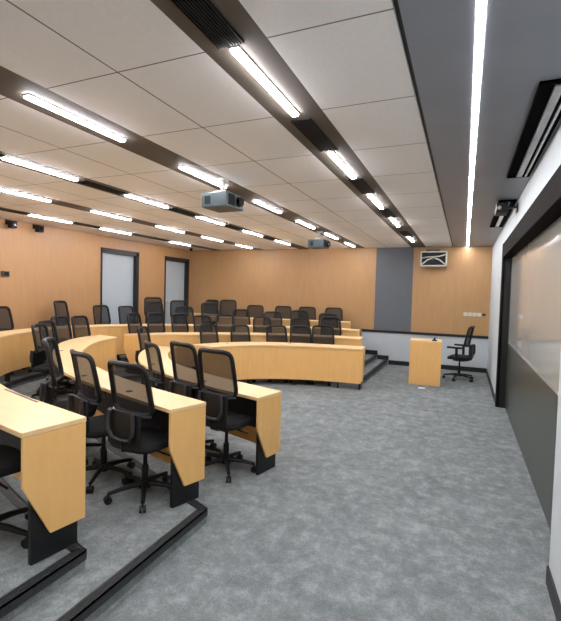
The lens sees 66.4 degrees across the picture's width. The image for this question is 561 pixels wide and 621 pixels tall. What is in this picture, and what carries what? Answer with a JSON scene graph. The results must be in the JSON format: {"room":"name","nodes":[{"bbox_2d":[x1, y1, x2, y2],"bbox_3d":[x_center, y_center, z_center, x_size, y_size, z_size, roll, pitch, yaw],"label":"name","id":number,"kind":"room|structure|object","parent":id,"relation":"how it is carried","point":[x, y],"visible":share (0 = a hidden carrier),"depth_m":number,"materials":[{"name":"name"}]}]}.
{"room":"lecture hall","nodes":[
{"label":"lecture hall","id":0,"kind":"room"},
{"bbox_2d":[0,218,190,329],"bbox_3d":[-5.127,-0.211,6.362,0.140,2.810,12.850,3,3,23],"label":"wall","id":1,"kind":"structure","parent":0,"point":[49,266],"depth_m":8.20,"materials":[{"name":"brown wood"}]},
{"bbox_2d":[1,271,9,276],"bbox_3d":[-4.645,-0.620,7.236,0.023,0.090,0.140,3,3,23],"label":"thermostat","id":2,"kind":"object","parent":1,"relation":"attached to","point":[3,273],"visible":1,"depth_m":7.23,"materials":[{"name":"grey plastic"}]},
{"bbox_2d":[5,220,16,227],"bbox_3d":[-4.526,-1.457,7.214,0.190,0.140,0.100,3,3,23],"label":"camera","id":3,"kind":"object","parent":1,"relation":"attached to","point":[11,224],"visible":1,"depth_m":7.17,"materials":[{"name":"plastic"}]},
{"bbox_2d":[33,224,43,232],"bbox_3d":[-4.328,-1.470,7.673,0.190,0.140,0.100,3,3,23],"label":"camera","id":4,"kind":"object","parent":1,"relation":"attached to","point":[38,228],"visible":1,"depth_m":7.63,"materials":[{"name":"plastic"}]},
{"bbox_2d":[100,247,138,323],"bbox_3d":[-3.681,-0.237,9.719,0.152,2.260,1.160,3,3,23],"label":"door","id":5,"kind":"structure","parent":1,"relation":"in","point":[119,284],"depth_m":9.72,"materials":[{"name":"glass"}]},
{"bbox_2d":[164,256,188,323],"bbox_3d":[-2.866,-0.294,11.616,0.152,2.260,1.050,3,3,23],"label":"door","id":6,"kind":"structure","parent":1,"relation":"in","point":[176,282],"depth_m":11.59,"materials":[{"name":"glass"}]},
{"bbox_2d":[0,354,375,620],"bbox_3d":[-2.664,1.164,5.290,5.340,0.088,12.750,3,3,23],"label":"floor","id":7,"kind":"structure","parent":0,"point":[15,569],"depth_m":2.23,"materials":[{"name":"carpet"}]},
{"bbox_2d":[0,445,27,548],"bbox_3d":[-1.608,0.735,2.348,0.539,1.068,0.544,3,3,37],"label":"swivel chair","id":8,"kind":"object","parent":7,"relation":"on","point":[10,457],"visible":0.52,"depth_m":2.32,"materials":[{"name":"plastic"}]},
{"bbox_2d":[0,306,31,375],"bbox_3d":[-4.300,0.471,6.908,0.544,1.068,0.539,2,2,-1],"label":"swivel chair","id":9,"kind":"object","parent":7,"relation":"on","point":[6,320],"visible":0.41,"depth_m":6.97,"materials":[{"name":"fabric"}]},
{"bbox_2d":[53,300,69,319],"bbox_3d":[-3.886,0.397,7.915,0.544,1.153,0.539,2,2,3],"label":"swivel chair","id":10,"kind":"object","parent":7,"relation":"on","point":[60,306],"visible":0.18,"depth_m":7.96,"materials":[{"name":"fabric"}]},
{"bbox_2d":[93,305,120,359],"bbox_3d":[-3.385,0.432,8.417,0.544,1.068,0.539,2,3,21],"label":"swivel chair","id":11,"kind":"object","parent":7,"relation":"on","point":[101,314],"visible":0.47,"depth_m":8.49,"materials":[{"name":"fabric"}]},
{"bbox_2d":[117,306,133,359],"bbox_3d":[-2.986,0.439,8.659,0.544,1.057,0.539,3,3,25],"label":"swivel chair","id":12,"kind":"object","parent":7,"relation":"on","point":[122,310],"visible":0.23,"depth_m":8.68,"materials":[{"name":"fabric"}]},
{"bbox_2d":[146,301,164,319],"bbox_3d":[-2.492,0.397,8.835,0.544,1.153,0.539,4,3,40],"label":"swivel chair","id":13,"kind":"object","parent":7,"relation":"on","point":[151,306],"visible":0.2,"depth_m":8.96,"materials":[{"name":"fabric"}]},
{"bbox_2d":[0,324,359,565],"bbox_3d":[-1.962,0.738,6.409,4.827,0.704,7.409,3,3,23],"label":"curved desk","id":14,"kind":"object","parent":7,"relation":"on","point":[50,439],"visible":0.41,"depth_m":2.28,"materials":[{"name":"beige wood"}]},
{"bbox_2d":[175,306,193,323],"bbox_3d":[-1.944,0.452,9.022,0.539,1.057,0.544,0,3,-37],"label":"swivel chair","id":15,"kind":"object","parent":7,"relation":"on","point":[187,310],"visible":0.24,"depth_m":9.20,"materials":[{"name":"fabric"}]},
{"bbox_2d":[0,355,376,618],"bbox_3d":[-2.297,1.154,5.116,4.545,0.052,12.720,3,3,23],"label":"trim","id":16,"kind":"structure","parent":7,"relation":"attached to","point":[11,600],"depth_m":2.15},
{"bbox_2d":[201,302,218,323],"bbox_3d":[-1.424,0.414,9.114,0.539,1.153,0.544,0,3,-38],"label":"swivel chair","id":17,"kind":"object","parent":7,"relation":"on","point":[211,309],"visible":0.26,"depth_m":9.27,"materials":[{"name":"fabric"}]},
{"bbox_2d":[232,309,250,324],"bbox_3d":[-0.792,0.491,9.222,0.539,1.025,0.544,0,3,-26],"label":"swivel chair","id":18,"kind":"object","parent":7,"relation":"on","point":[241,316],"visible":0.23,"depth_m":9.39,"materials":[{"name":"fabric"}]},
{"bbox_2d":[264,311,282,324],"bbox_3d":[-0.132,0.524,9.241,0.539,0.993,0.544,1,2,-12],"label":"swivel chair","id":19,"kind":"object","parent":7,"relation":"on","point":[275,316],"visible":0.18,"depth_m":9.42,"materials":[{"name":"fabric"}]},
{"bbox_2d":[290,310,308,320],"bbox_3d":[0.454,0.521,9.185,0.539,1.036,0.544,1,2,-13],"label":"swivel chair","id":20,"kind":"object","parent":7,"relation":"on","point":[294,313],"visible":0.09,"depth_m":9.36,"materials":[{"name":"fabric"}]},
{"bbox_2d":[318,313,337,324],"bbox_3d":[1.030,0.562,9.087,0.539,0.993,0.544,2,2,0],"label":"swivel chair","id":21,"kind":"object","parent":7,"relation":"on","point":[321,315],"visible":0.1,"depth_m":9.27,"materials":[{"name":"fabric"}]},
{"bbox_2d":[3,359,386,620],"bbox_3d":[-2.557,1.264,5.247,5.580,0.098,12.750,3,3,23],"label":"floor","id":22,"kind":"structure","parent":0,"point":[113,534],"depth_m":2.70,"materials":[{"name":"carpet"}]},
{"bbox_2d":[30,323,74,401],"bbox_3d":[-3.061,0.679,5.784,0.544,0.993,0.539,1,2,-5],"label":"swivel chair","id":23,"kind":"object","parent":22,"relation":"on","point":[40,331],"visible":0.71,"depth_m":5.71,"materials":[{"name":"fabric"}]},
{"bbox_2d":[36,320,74,393],"bbox_3d":[-3.190,0.653,6.187,0.544,1.004,0.539,2,2,1],"label":"swivel chair","id":24,"kind":"object","parent":22,"relation":"on","point":[51,325],"visible":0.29,"depth_m":6.25,"materials":[{"name":"fabric"}]},
{"bbox_2d":[51,316,71,386],"bbox_3d":[-3.245,0.612,6.633,0.544,1.047,0.539,2,2,9],"label":"swivel chair","id":25,"kind":"object","parent":22,"relation":"on","point":[63,326],"visible":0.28,"depth_m":6.71,"materials":[{"name":"fabric"}]},
{"bbox_2d":[39,337,101,465],"bbox_3d":[-1.818,0.765,3.772,0.544,1.057,0.539,1,3,-19],"label":"swivel chair","id":26,"kind":"object","parent":22,"relation":"on","point":[50,344],"visible":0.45,"depth_m":3.71,"materials":[{"name":"fabric"}]},
{"bbox_2d":[71,315,90,338],"bbox_3d":[-3.170,0.604,7.112,0.544,1.025,0.539,2,2,11],"label":"swivel chair","id":27,"kind":"object","parent":22,"relation":"on","point":[80,324],"visible":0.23,"depth_m":7.16,"materials":[{"name":"fabric"}]},
{"bbox_2d":[67,349,134,492],"bbox_3d":[-1.386,0.809,3.378,0.544,1.025,0.539,-1,3,-45],"label":"swivel chair","id":28,"kind":"object","parent":22,"relation":"on","point":[84,366],"visible":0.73,"depth_m":3.20,"materials":[{"name":"fabric"}]},
{"bbox_2d":[58,335,205,507],"bbox_3d":[-2.113,0.883,4.991,0.950,0.704,5.035,0,3,-29],"label":"curved desk","id":29,"kind":"object","parent":22,"relation":"on","point":[183,417],"visible":0.43,"depth_m":3.07,"materials":[{"name":"beige wood"}]},
{"bbox_2d":[126,313,141,333],"bbox_3d":[-2.509,0.578,7.785,0.544,1.057,0.539,2,2,14],"label":"swivel chair","id":30,"kind":"object","parent":22,"relation":"on","point":[134,321],"visible":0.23,"depth_m":7.83,"materials":[{"name":"fabric"}]},
{"bbox_2d":[103,360,169,512],"bbox_3d":[-0.981,0.842,3.115,0.539,1.004,0.544,3,3,32],"label":"swivel chair","id":31,"kind":"object","parent":22,"relation":"on","point":[130,385],"visible":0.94,"depth_m":2.94,"materials":[{"name":"fabric"}]},
{"bbox_2d":[146,313,164,332],"bbox_3d":[-2.210,0.578,7.992,0.544,1.057,0.539,3,3,30],"label":"swivel chair","id":32,"kind":"object","parent":22,"relation":"on","point":[155,321],"visible":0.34,"depth_m":8.09,"materials":[{"name":"fabric"}]},
{"bbox_2d":[171,313,188,331],"bbox_3d":[-1.808,0.587,8.167,0.544,1.047,0.539,3,3,33],"label":"swivel chair","id":33,"kind":"object","parent":22,"relation":"on","point":[179,321],"visible":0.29,"depth_m":8.28,"materials":[{"name":"fabric"}]},
{"bbox_2d":[193,315,211,331],"bbox_3d":[-1.413,0.608,8.300,0.539,1.015,0.544,-1,3,-45],"label":"swivel chair","id":34,"kind":"object","parent":22,"relation":"on","point":[198,320],"visible":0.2,"depth_m":8.40,"materials":[{"name":"fabric"}]},
{"bbox_2d":[55,360,386,620],"bbox_3d":[-1.695,1.271,4.861,3.708,0.052,12.720,3,3,23],"label":"trim","id":35,"kind":"structure","parent":22,"relation":"attached to","point":[106,590],"depth_m":2.38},
{"bbox_2d":[215,314,234,331],"bbox_3d":[-1.010,0.604,8.396,0.539,1.036,0.544,0,3,-33],"label":"swivel chair","id":36,"kind":"object","parent":22,"relation":"on","point":[224,322],"visible":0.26,"depth_m":8.54,"materials":[{"name":"fabric"}]},
{"bbox_2d":[124,332,362,363],"bbox_3d":[-0.618,0.798,8.037,4.365,0.700,0.797,1,2,-6],"label":"curved desk","id":37,"kind":"object","parent":22,"relation":"on","point":[131,342],"visible":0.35,"depth_m":7.79,"materials":[{"name":"wood"}]},
{"bbox_2d":[253,317,271,332],"bbox_3d":[-0.286,0.636,8.488,0.539,1.004,0.544,0,3,-30],"label":"swivel chair","id":38,"kind":"object","parent":22,"relation":"on","point":[260,324],"visible":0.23,"depth_m":8.63,"materials":[{"name":"fabric"}]},
{"bbox_2d":[290,318,309,327],"bbox_3d":[0.430,0.662,8.459,0.539,0.993,0.544,1,2,-12],"label":"swivel chair","id":39,"kind":"object","parent":22,"relation":"on","point":[294,321],"visible":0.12,"depth_m":8.64,"materials":[{"name":"fabric"}]},
{"bbox_2d":[321,317,341,335],"bbox_3d":[1.024,0.657,8.344,0.539,1.047,0.544,1,2,-9],"label":"swivel chair","id":40,"kind":"object","parent":22,"relation":"on","point":[335,322],"visible":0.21,"depth_m":8.52,"materials":[{"name":"fabric"}]},
{"bbox_2d":[0,0,560,250],"bbox_3d":[-1.467,-1.374,4.754,7.750,0.072,12.850,3,3,23],"label":"ceiling","id":41,"kind":"structure","parent":0,"point":[125,62],"depth_m":2.70,"materials":[{"name":"tile"}]},
{"bbox_2d":[0,208,30,214],"bbox_3d":[-4.045,-1.482,6.364,0.132,0.012,0.630,3,3,23],"label":"ceiling vent","id":42,"kind":"object","parent":41,"relation":"in","point":[1,209],"visible":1,"depth_m":6.44,"materials":[{"name":"plastic"}]},
{"bbox_2d":[0,189,50,201],"bbox_3d":[-3.147,-1.407,5.213,0.054,0.018,0.782,3,3,23],"label":"recessed light","id":43,"kind":"object","parent":41,"relation":"in","point":[2,190],"visible":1,"depth_m":5.23,"materials":[{"name":"white"}]},
{"bbox_2d":[0,157,78,180],"bbox_3d":[-2.257,-1.334,4.071,0.054,0.018,0.782,3,3,23],"label":"recessed light","id":44,"kind":"object","parent":41,"relation":"in","point":[3,158],"visible":0.98,"depth_m":4.01,"materials":[{"name":"white"}]},
{"bbox_2d":[29,214,72,222],"bbox_3d":[-3.759,-1.499,7.030,0.054,0.018,0.782,3,3,23],"label":"recessed light","id":45,"kind":"object","parent":41,"relation":"in","point":[31,214],"visible":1,"depth_m":7.00,"materials":[{"name":"white"}]},
{"bbox_2d":[22,93,126,141],"bbox_3d":[-1.326,-1.258,2.846,0.054,0.018,0.782,3,3,23],"label":"recessed light","id":46,"kind":"object","parent":41,"relation":"in","point":[28,96],"visible":1,"depth_m":2.77,"materials":[{"name":"white"}]},
{"bbox_2d":[70,222,100,228],"bbox_3d":[-3.480,-1.522,7.678,0.132,0.012,0.630,3,3,23],"label":"ceiling vent","id":47,"kind":"object","parent":41,"relation":"in","point":[75,223],"visible":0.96,"depth_m":7.64,"materials":[{"name":"plastic"}]},
{"bbox_2d":[76,180,128,194],"bbox_3d":[-1.963,-1.358,4.755,0.132,0.012,0.630,3,3,23],"label":"ceiling vent","id":48,"kind":"object","parent":41,"relation":"in","point":[85,182],"visible":0.98,"depth_m":4.71,"materials":[{"name":"plastic"}]},
{"bbox_2d":[90,210,131,220],"bbox_3d":[-2.575,-1.446,6.545,0.054,0.018,0.782,3,3,23],"label":"recessed light","id":49,"kind":"object","parent":41,"relation":"in","point":[90,210],"visible":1,"depth_m":6.48,"materials":[{"name":"white"}]},
{"bbox_2d":[100,228,130,234],"bbox_3d":[-3.194,-1.539,8.344,0.054,0.018,0.782,3,3,23],"label":"recessed light","id":50,"kind":"object","parent":41,"relation":"in","point":[100,228],"visible":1,"depth_m":8.29,"materials":[{"name":"white"}]},
{"bbox_2d":[125,195,167,207],"bbox_3d":[-1.677,-1.375,5.421,0.054,0.018,0.782,3,3,23],"label":"recessed light","id":51,"kind":"object","parent":41,"relation":"in","point":[130,196],"visible":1,"depth_m":5.37,"materials":[{"name":"white"}]},
{"bbox_2d":[150,238,171,241],"bbox_3d":[-2.675,-1.578,9.551,0.132,0.012,0.630,3,3,23],"label":"ceiling vent","id":52,"kind":"object","parent":41,"relation":"in","point":[150,238],"visible":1,"depth_m":9.52,"materials":[{"name":"plastic"}]},
{"bbox_2d":[156,226,183,232],"bbox_3d":[-2.011,-1.486,7.859,0.054,0.018,0.782,3,3,23],"label":"recessed light","id":53,"kind":"object","parent":41,"relation":"in","point":[156,226],"visible":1,"depth_m":7.82,"materials":[{"name":"white"}]},
{"bbox_2d":[165,207,199,216],"bbox_3d":[-1.383,-1.399,6.105,0.132,0.012,0.630,3,3,23],"label":"ceiling vent","id":54,"kind":"object","parent":41,"relation":"in","point":[171,208],"visible":0.98,"depth_m":6.07,"materials":[{"name":"plastic"}]},
{"bbox_2d":[178,166,226,187],"bbox_3d":[-0.742,-1.299,4.205,0.054,0.018,0.782,3,3,23],"label":"recessed light","id":55,"kind":"object","parent":41,"relation":"in","point":[184,168],"visible":0.79,"depth_m":4.12,"materials":[{"name":"white"}]},
{"bbox_2d":[170,0,243,48],"bbox_3d":[-0.345,-1.183,1.637,0.132,0.012,0.630,3,3,23],"label":"ceiling vent","id":56,"kind":"object","parent":41,"relation":"in","point":[203,14],"visible":1,"depth_m":1.76,"materials":[{"name":"plastic"}]},
{"bbox_2d":[197,216,224,224],"bbox_3d":[-1.097,-1.416,6.771,0.054,0.018,0.782,3,3,23],"label":"recessed light","id":57,"kind":"object","parent":41,"relation":"in","point":[203,218],"visible":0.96,"depth_m":6.72,"materials":[{"name":"white"}]},
{"bbox_2d":[202,177,243,212],"bbox_3d":[-0.557,-1.154,4.252,0.335,0.300,0.303,3,3,27],"label":"ceiling projector","id":58,"kind":"object","parent":41,"relation":"hanging from","point":[221,201],"visible":1,"depth_m":4.17,"materials":[{"name":"white plastic"}]},
{"bbox_2d":[228,193,234,205],"bbox_3d":[-0.471,-1.069,4.133,0.008,0.105,0.100,3,3,27],"label":"vent","id":59,"kind":"object","parent":58,"relation":"attached to","point":[231,196],"depth_m":4.12,"materials":[{"name":"black plastic"}]},
{"bbox_2d":[222,224,244,230],"bbox_3d":[-0.807,-1.439,7.446,0.132,0.012,0.630,3,3,23],"label":"ceiling vent","id":60,"kind":"object","parent":41,"relation":"in","point":[225,225],"visible":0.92,"depth_m":7.40,"materials":[{"name":"plastic"}]},
{"bbox_2d":[242,230,262,236],"bbox_3d":[-0.521,-1.456,8.112,0.054,0.018,0.782,3,3,23],"label":"recessed light","id":61,"kind":"object","parent":41,"relation":"in","point":[242,230],"visible":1,"depth_m":8.07,"materials":[{"name":"white"}]},
{"bbox_2d":[228,45,299,116],"bbox_3d":[-0.059,-1.200,2.303,0.054,0.018,0.782,3,3,23],"label":"recessed light","id":62,"kind":"object","parent":41,"relation":"in","point":[237,51],"visible":1,"depth_m":2.20,"materials":[{"name":"white"}]},
{"bbox_2d":[253,200,280,212],"bbox_3d":[-0.158,-1.339,5.564,0.054,0.018,0.782,3,3,23],"label":"recessed light","id":63,"kind":"object","parent":41,"relation":"in","point":[255,201],"visible":1,"depth_m":5.48,"materials":[{"name":"white"}]},
{"bbox_2d":[259,236,276,240],"bbox_3d":[-0.234,-1.479,8.778,0.132,0.012,0.630,3,3,23],"label":"ceiling vent","id":64,"kind":"object","parent":41,"relation":"in","point":[266,237],"visible":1,"depth_m":8.77,"materials":[{"name":"plastic"}]},
{"bbox_2d":[296,220,314,228],"bbox_3d":[0.410,-1.379,6.887,0.054,0.018,0.782,3,3,23],"label":"recessed light","id":65,"kind":"object","parent":41,"relation":"in","point":[299,221],"visible":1,"depth_m":6.83,"materials":[{"name":"white"}]},
{"bbox_2d":[291,118,336,151],"bbox_3d":[0.251,-1.225,3.024,0.132,0.012,0.630,3,3,23],"label":"ceiling vent","id":66,"kind":"object","parent":41,"relation":"in","point":[307,127],"visible":1,"depth_m":2.97,"materials":[{"name":"plastic"}]},
{"bbox_2d":[308,231,329,248],"bbox_3d":[0.701,-1.263,7.661,0.335,0.300,0.303,3,3,27],"label":"ceiling projector","id":67,"kind":"object","parent":41,"relation":"hanging from","point":[316,243],"visible":1,"depth_m":7.56,"materials":[{"name":"white plastic"}]},
{"bbox_2d":[327,151,355,178],"bbox_3d":[0.537,-1.242,3.690,0.054,0.018,0.782,3,3,23],"label":"recessed light","id":68,"kind":"object","parent":41,"relation":"in","point":[332,154],"visible":1,"depth_m":3.61,"materials":[{"name":"white"}]},
{"bbox_2d":[349,178,374,194],"bbox_3d":[0.843,-1.266,4.401,0.132,0.012,0.630,3,3,23],"label":"ceiling vent","id":69,"kind":"object","parent":41,"relation":"in","point":[360,184],"visible":1,"depth_m":4.36,"materials":[{"name":"metal"}]},
{"bbox_2d":[367,194,383,208],"bbox_3d":[1.129,-1.284,5.067,0.054,0.018,0.782,3,3,23],"label":"recessed light","id":70,"kind":"object","parent":41,"relation":"in","point":[370,196],"visible":0.9,"depth_m":5.00,"materials":[{"name":"white"}]},
{"bbox_2d":[378,208,394,217],"bbox_3d":[1.435,-1.308,5.779,0.132,0.012,0.630,3,3,23],"label":"ceiling vent","id":71,"kind":"object","parent":41,"relation":"in","point":[385,212],"visible":0.99,"depth_m":5.73,"materials":[{"name":"metal"}]},
{"bbox_2d":[389,217,399,226],"bbox_3d":[1.721,-1.325,6.445,0.054,0.018,0.782,3,3,23],"label":"recessed light","id":72,"kind":"object","parent":41,"relation":"in","point":[392,219],"visible":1,"depth_m":6.36,"materials":[{"name":"white"}]},
{"bbox_2d":[400,231,411,236],"bbox_3d":[2.244,-1.365,7.662,0.132,0.012,0.630,3,3,23],"label":"ceiling vent","id":73,"kind":"object","parent":41,"relation":"in","point":[404,233],"visible":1,"depth_m":7.59,"materials":[{"name":"metal"}]},
{"bbox_2d":[393,0,452,245],"bbox_3d":[1.277,-1.266,3.578,0.025,0.040,12.850,3,3,23],"label":"trim","id":74,"kind":"structure","parent":41,"relation":"attached to","point":[396,5],"depth_m":2.29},
{"bbox_2d":[467,0,486,246],"bbox_3d":[1.546,-1.201,3.453,0.033,0.002,12.630,3,3,23],"label":"recessed light","id":75,"kind":"object","parent":41,"relation":"in","point":[481,4],"visible":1,"depth_m":2.20,"materials":[{"name":"white"}]},
{"bbox_2d":[490,199,516,227],"bbox_3d":[2.898,-1.246,5.631,0.176,0.020,1.900,3,3,23],"label":"ceiling vent","id":76,"kind":"object","parent":41,"relation":"in","point":[497,221],"visible":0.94,"depth_m":5.78,"materials":[{"name":"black metal"}]},
{"bbox_2d":[507,78,560,178],"bbox_3d":[1.749,-1.166,2.970,0.176,0.020,1.840,3,3,23],"label":"ceiling vent","id":77,"kind":"object","parent":41,"relation":"in","point":[544,115],"visible":1,"depth_m":2.70,"materials":[{"name":"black metal"}]},
{"bbox_2d":[95,364,555,620],"bbox_3d":[-1.406,1.412,4.811,8.450,0.100,12.850,3,3,23],"label":"floor","id":78,"kind":"structure","parent":0,"point":[390,498],"depth_m":3.04,"materials":[{"name":"carpet"}]},
{"bbox_2d":[135,326,164,388],"bbox_3d":[-1.933,0.761,6.564,0.544,1.025,0.539,2,2,3],"label":"swivel chair","id":79,"kind":"object","parent":78,"relation":"on","point":[143,333],"visible":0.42,"depth_m":6.56,"materials":[{"name":"fabric"}]},
{"bbox_2d":[143,340,164,387],"bbox_3d":[-1.181,0.847,4.490,0.544,1.068,0.539,0,3,-35],"label":"swivel chair","id":80,"kind":"object","parent":78,"relation":"on","point":[153,354],"visible":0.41,"depth_m":4.27,"materials":[{"name":"fabric"}]},
{"bbox_2d":[168,341,222,454],"bbox_3d":[-0.810,0.845,4.144,0.539,1.121,0.544,4,3,43],"label":"swivel chair","id":81,"kind":"object","parent":78,"relation":"on","point":[184,356],"visible":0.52,"depth_m":3.95,"materials":[{"name":"fabric"}]},
{"bbox_2d":[199,324,218,343],"bbox_3d":[-1.133,0.752,7.445,0.544,1.015,0.539,3,3,37],"label":"swivel chair","id":82,"kind":"object","parent":78,"relation":"on","point":[208,332],"visible":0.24,"depth_m":7.56,"materials":[{"name":"fabric"}]},
{"bbox_2d":[138,346,281,474],"bbox_3d":[-1.211,0.999,5.202,0.838,0.704,3.684,0,3,-30],"label":"curved desk","id":83,"kind":"object","parent":78,"relation":"on","point":[263,404],"visible":0.44,"depth_m":3.90,"materials":[{"name":"beige wood"}]},
{"bbox_2d":[198,347,255,482],"bbox_3d":[-0.481,0.873,3.827,0.539,1.111,0.544,3,3,34],"label":"swivel chair","id":84,"kind":"object","parent":78,"relation":"on","point":[217,370],"visible":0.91,"depth_m":3.64,"materials":[{"name":"fabric"}]},
{"bbox_2d":[230,324,255,382],"bbox_3d":[-0.634,0.764,7.718,0.539,0.993,0.544,0,3,-39],"label":"swivel chair","id":85,"kind":"object","parent":78,"relation":"on","point":[239,333],"visible":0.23,"depth_m":7.86,"materials":[{"name":"fabric"}]},
{"bbox_2d":[266,325,287,382],"bbox_3d":[-0.008,0.778,7.804,0.539,0.993,0.544,1,3,-23],"label":"swivel chair","id":86,"kind":"object","parent":78,"relation":"on","point":[274,333],"visible":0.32,"depth_m":7.97,"materials":[{"name":"fabric"}]},
{"bbox_2d":[193,342,364,389],"bbox_3d":[-0.009,0.939,7.420,2.963,0.704,0.789,1,2,-5],"label":"curved desk","id":87,"kind":"object","parent":78,"relation":"on","point":[253,360],"visible":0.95,"depth_m":7.33,"materials":[{"name":"beige wood"}]},
{"bbox_2d":[288,326,316,383],"bbox_3d":[0.414,0.791,7.773,0.539,0.993,0.544,1,2,-14],"label":"swivel chair","id":88,"kind":"object","parent":78,"relation":"on","point":[298,334],"visible":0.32,"depth_m":7.94,"materials":[{"name":"fabric"}]},
{"bbox_2d":[310,325,336,385],"bbox_3d":[0.796,0.789,7.673,0.539,1.025,0.544,1,2,-7],"label":"swivel chair","id":89,"kind":"object","parent":78,"relation":"on","point":[321,334],"visible":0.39,"depth_m":7.83,"materials":[{"name":"fabric"}]},
{"bbox_2d":[408,338,441,386],"bbox_3d":[2.677,0.942,7.926,0.550,0.803,0.450,2,3,20],"label":"lectern","id":90,"kind":"object","parent":78,"relation":"on","point":[425,354],"visible":1,"depth_m":7.72,"materials":[{"name":"wood"}]},
{"bbox_2d":[442,325,475,381],"bbox_3d":[3.486,0.813,8.350,0.588,1.068,0.670,3,3,35],"label":"chair","id":91,"kind":"object","parent":78,"relation":"on","point":[462,357],"visible":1,"depth_m":8.17,"materials":[{"name":"fabric"}]},
{"bbox_2d":[190,246,492,367],"bbox_3d":[0.970,-0.226,10.692,7.850,2.810,0.142,3,3,23],"label":"wall","id":92,"kind":"structure","parent":0,"point":[343,278],"depth_m":10.09,"materials":[{"name":"brown wood"}]},
{"bbox_2d":[362,329,487,338],"bbox_3d":[3.186,0.521,9.679,2.720,0.055,0.035,3,3,23],"label":"trim","id":93,"kind":"structure","parent":92,"relation":"on","point":[367,330],"depth_m":9.66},
{"bbox_2d":[365,350,485,372],"bbox_3d":[3.163,1.132,9.705,2.708,0.300,0.020,3,3,23],"label":"baseboard","id":94,"kind":"structure","parent":92,"relation":"attached to","point":[391,362],"depth_m":9.80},
{"bbox_2d":[420,250,447,266],"bbox_3d":[3.367,-1.143,9.405,0.540,0.360,0.296,3,3,23],"label":"wall picture","id":95,"kind":"object","parent":92,"relation":"attached to","point":[429,258],"visible":1,"depth_m":9.30,"materials":[{"name":"white plastic"}]},
{"bbox_2d":[463,312,485,316],"bbox_3d":[4.186,0.088,9.248,0.440,0.080,0.014,3,3,23],"label":"light switches","id":96,"kind":"object","parent":92,"relation":"attached to","point":[464,313],"visible":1,"depth_m":9.25,"materials":[{"name":"white plastic"}]},
{"bbox_2d":[487,123,560,602],"bbox_3d":[2.124,0.117,3.256,0.350,2.810,12.850,3,3,23],"label":"wall","id":97,"kind":"structure","parent":0,"point":[550,161],"depth_m":3.43,"materials":[{"name":"white paint"}]},
{"bbox_2d":[495,247,511,407],"bbox_3d":[3.289,0.227,6.292,0.150,2.400,0.080,3,3,23],"label":"trim","id":98,"kind":"structure","parent":97,"relation":"attached to","point":[506,269],"depth_m":6.26,"materials":[{"name":"metal"}]},
{"bbox_2d":[495,202,517,215],"bbox_3d":[2.533,-1.138,4.801,0.220,0.110,0.280,3,3,23],"label":"camera","id":99,"kind":"object","parent":97,"relation":"attached to","point":[501,209],"visible":0.99,"depth_m":4.73,"materials":[{"name":"plastic"}]},
{"bbox_2d":[486,368,560,620],"bbox_3d":[1.895,1.465,3.324,0.012,0.100,12.720,3,3,23],"label":"baseboard","id":100,"kind":"structure","parent":97,"relation":"attached to","point":[554,598],"depth_m":2.27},
{"bbox_2d":[503,164,560,256],"bbox_3d":[2.471,-0.812,4.265,0.145,0.200,4.270,3,3,23],"label":"trim","id":101,"kind":"structure","parent":97,"relation":"attached to","point":[545,209],"depth_m":3.38,"materials":[{"name":"metal"}]},
{"bbox_2d":[505,217,560,530],"bbox_3d":[2.493,0.379,4.292,0.022,2.180,4.230,3,3,23],"label":"board","id":102,"kind":"object","parent":97,"relation":"attached to","point":[534,336],"visible":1,"depth_m":3.75,"materials":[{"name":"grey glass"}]},
{"bbox_3d":[-0.911,0.931,9.729,5.050,0.098,3.200,3,3,23],"label":"floor","id":103,"kind":"structure","parent":0,"visible":0},
{"bbox_2d":[144,297,161,323],"bbox_3d":[-2.772,0.270,9.535,0.539,1.132,0.544,0,3,-34],"label":"swivel chair","id":104,"kind":"object","parent":103,"relation":"on","point":[147,299],"visible":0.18,"depth_m":9.61,"materials":[{"name":"fabric"}]},
{"bbox_2d":[170,300,187,315],"bbox_3d":[-2.300,0.301,9.875,0.539,1.068,0.544,1,3,-23],"label":"swivel chair","id":105,"kind":"object","parent":103,"relation":"on","point":[174,303],"visible":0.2,"depth_m":10.01,"materials":[{"name":"fabric"}]},
{"bbox_2d":[205,300,218,304],"bbox_3d":[-1.932,0.243,11.498,0.539,1.068,0.544,3,3,23],"label":"swivel chair","id":106,"kind":"object","parent":103,"relation":"on","point":[209,301],"visible":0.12,"depth_m":11.68,"materials":[{"name":"fabric"}]},
{"bbox_2d":[219,300,236,314],"bbox_3d":[-1.286,0.290,10.412,0.539,1.100,0.544,2,2,0],"label":"swivel chair","id":107,"kind":"object","parent":103,"relation":"on","point":[226,306],"visible":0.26,"depth_m":10.58,"materials":[{"name":"fabric"}]},
{"bbox_2d":[247,305,263,317],"bbox_3d":[-0.625,0.368,10.260,0.539,0.993,0.544,2,2,5],"label":"swivel chair","id":108,"kind":"object","parent":103,"relation":"on","point":[255,310],"visible":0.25,"depth_m":10.43,"materials":[{"name":"fabric"}]},
{"bbox_2d":[275,306,291,318],"bbox_3d":[0.035,0.392,10.127,0.539,0.993,0.544,2,2,11],"label":"swivel chair","id":109,"kind":"object","parent":103,"relation":"on","point":[285,310],"visible":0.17,"depth_m":10.30,"materials":[{"name":"fabric"}]},
{"bbox_2d":[250,317,350,328],"bbox_3d":[-0.090,0.543,9.931,3.357,0.700,0.381,2,2,13],"label":"curved desk","id":110,"kind":"object","parent":103,"relation":"on","point":[286,322],"visible":0.17,"depth_m":9.63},
{"bbox_2d":[299,307,315,319],"bbox_3d":[0.629,0.412,10.017,0.539,0.993,0.544,2,2,2],"label":"swivel chair","id":111,"kind":"object","parent":103,"relation":"on","point":[311,310],"visible":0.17,"depth_m":10.18,"materials":[{"name":"fabric"}]},
{"bbox_2d":[325,307,342,320],"bbox_3d":[1.223,0.434,9.880,0.539,0.993,0.544,2,2,8],"label":"swivel chair","id":112,"kind":"object","parent":103,"relation":"on","point":[338,311],"visible":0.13,"depth_m":10.05,"materials":[{"name":"fabric"}]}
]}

